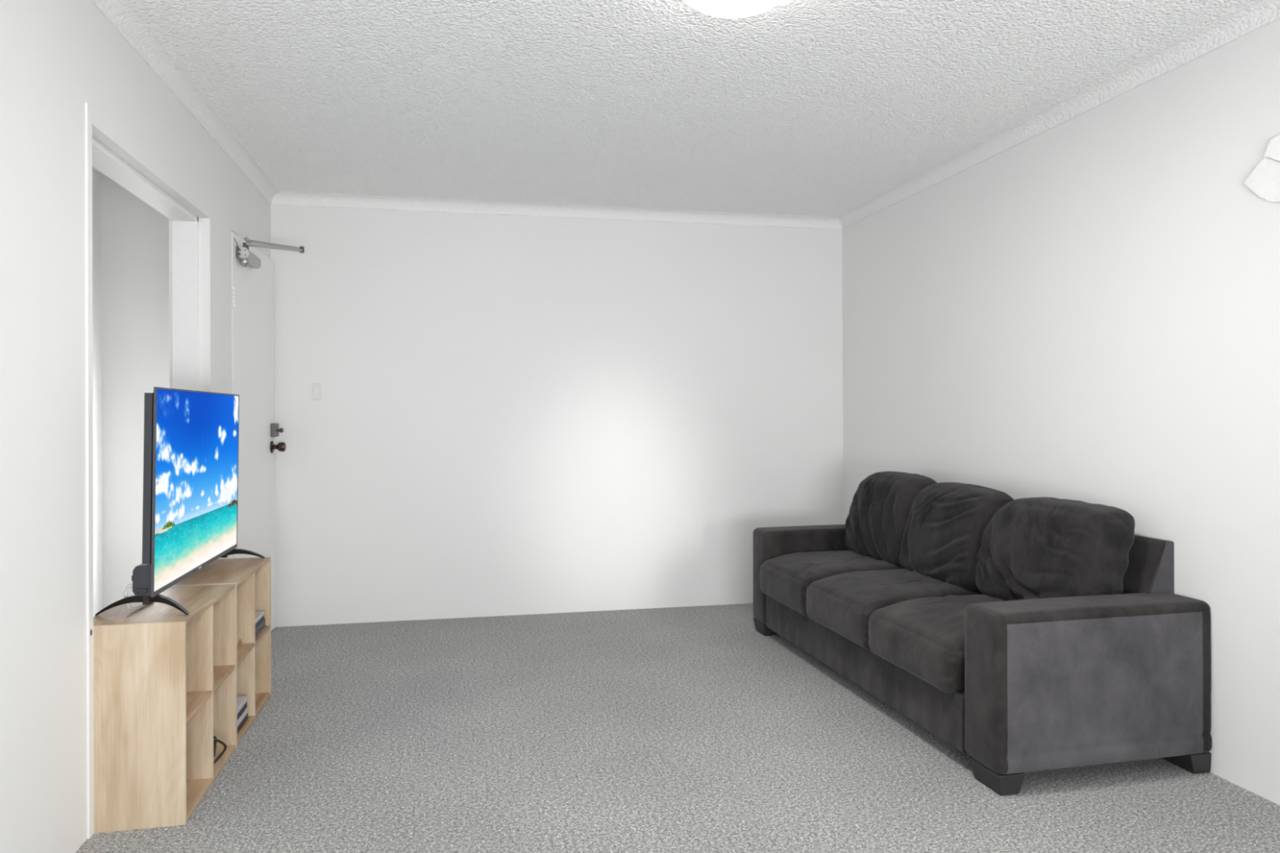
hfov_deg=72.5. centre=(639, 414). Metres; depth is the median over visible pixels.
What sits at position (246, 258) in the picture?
door closer
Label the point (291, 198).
trim
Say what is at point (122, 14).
trim
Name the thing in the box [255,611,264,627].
media box
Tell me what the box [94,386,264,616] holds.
television
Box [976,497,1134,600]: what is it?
cushion
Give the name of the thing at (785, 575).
seat cushion
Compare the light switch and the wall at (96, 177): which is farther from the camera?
the light switch
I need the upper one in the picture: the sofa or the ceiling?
the ceiling
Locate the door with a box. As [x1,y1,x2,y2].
[231,231,285,631]
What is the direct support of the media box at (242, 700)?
on the media box at (242, 720)
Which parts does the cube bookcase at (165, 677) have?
panel, panel, shelf, panel, panel, shelf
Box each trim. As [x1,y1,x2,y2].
[84,102,93,839]
[90,0,279,204]
[92,136,199,391]
[271,191,841,229]
[837,0,1279,229]
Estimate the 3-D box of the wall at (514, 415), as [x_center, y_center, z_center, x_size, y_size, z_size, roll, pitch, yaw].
[-0.399,-0.027,5.339,3.740,2.443,0.140,0,0,-12]
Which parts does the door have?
knob, turn knob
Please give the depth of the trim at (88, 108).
2.47 m
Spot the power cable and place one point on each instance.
(215, 740)
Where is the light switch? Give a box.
[311,382,320,399]
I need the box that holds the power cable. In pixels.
[213,735,226,764]
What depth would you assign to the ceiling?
3.33 m
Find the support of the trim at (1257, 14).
attached to the wall at (1087, 310)
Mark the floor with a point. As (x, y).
(683, 729)
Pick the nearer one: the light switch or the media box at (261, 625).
the media box at (261, 625)
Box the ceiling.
[92,0,1255,217]
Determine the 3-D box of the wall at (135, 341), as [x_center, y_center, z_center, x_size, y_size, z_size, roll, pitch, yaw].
[-2.547,-0.021,4.625,0.718,2.443,0.100,0,0,-12]
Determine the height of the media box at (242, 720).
0.045 m
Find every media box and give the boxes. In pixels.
[236,696,247,719]
[237,707,248,733]
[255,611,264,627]
[255,618,265,636]
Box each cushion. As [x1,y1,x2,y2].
[760,550,904,616]
[806,568,982,649]
[844,471,937,567]
[868,594,1003,693]
[899,482,1013,591]
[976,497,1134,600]
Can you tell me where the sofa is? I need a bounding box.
[752,471,1212,795]
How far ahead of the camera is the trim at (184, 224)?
3.66 m
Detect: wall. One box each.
[0,0,271,852]
[92,168,102,616]
[101,174,169,608]
[271,204,843,626]
[842,17,1279,805]
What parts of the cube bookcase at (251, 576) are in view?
panel, panel, panel, shelf, panel, shelf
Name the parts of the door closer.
mounting plate, arm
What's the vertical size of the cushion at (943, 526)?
0.421 m
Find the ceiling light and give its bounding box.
[685,0,782,17]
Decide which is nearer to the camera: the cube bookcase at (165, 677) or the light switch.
the cube bookcase at (165, 677)
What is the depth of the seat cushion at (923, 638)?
3.15 m
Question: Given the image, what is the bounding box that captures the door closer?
[233,237,304,268]
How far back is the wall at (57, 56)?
2.28 m
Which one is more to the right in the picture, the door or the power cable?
the door
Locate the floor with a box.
[75,603,1279,852]
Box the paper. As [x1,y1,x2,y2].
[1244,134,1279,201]
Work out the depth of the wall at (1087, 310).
3.26 m
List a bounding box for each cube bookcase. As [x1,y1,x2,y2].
[93,583,236,833]
[173,556,271,746]
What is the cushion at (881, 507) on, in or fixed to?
on the sofa
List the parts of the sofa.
arm, rail, arm, frame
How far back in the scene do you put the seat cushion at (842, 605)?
3.70 m

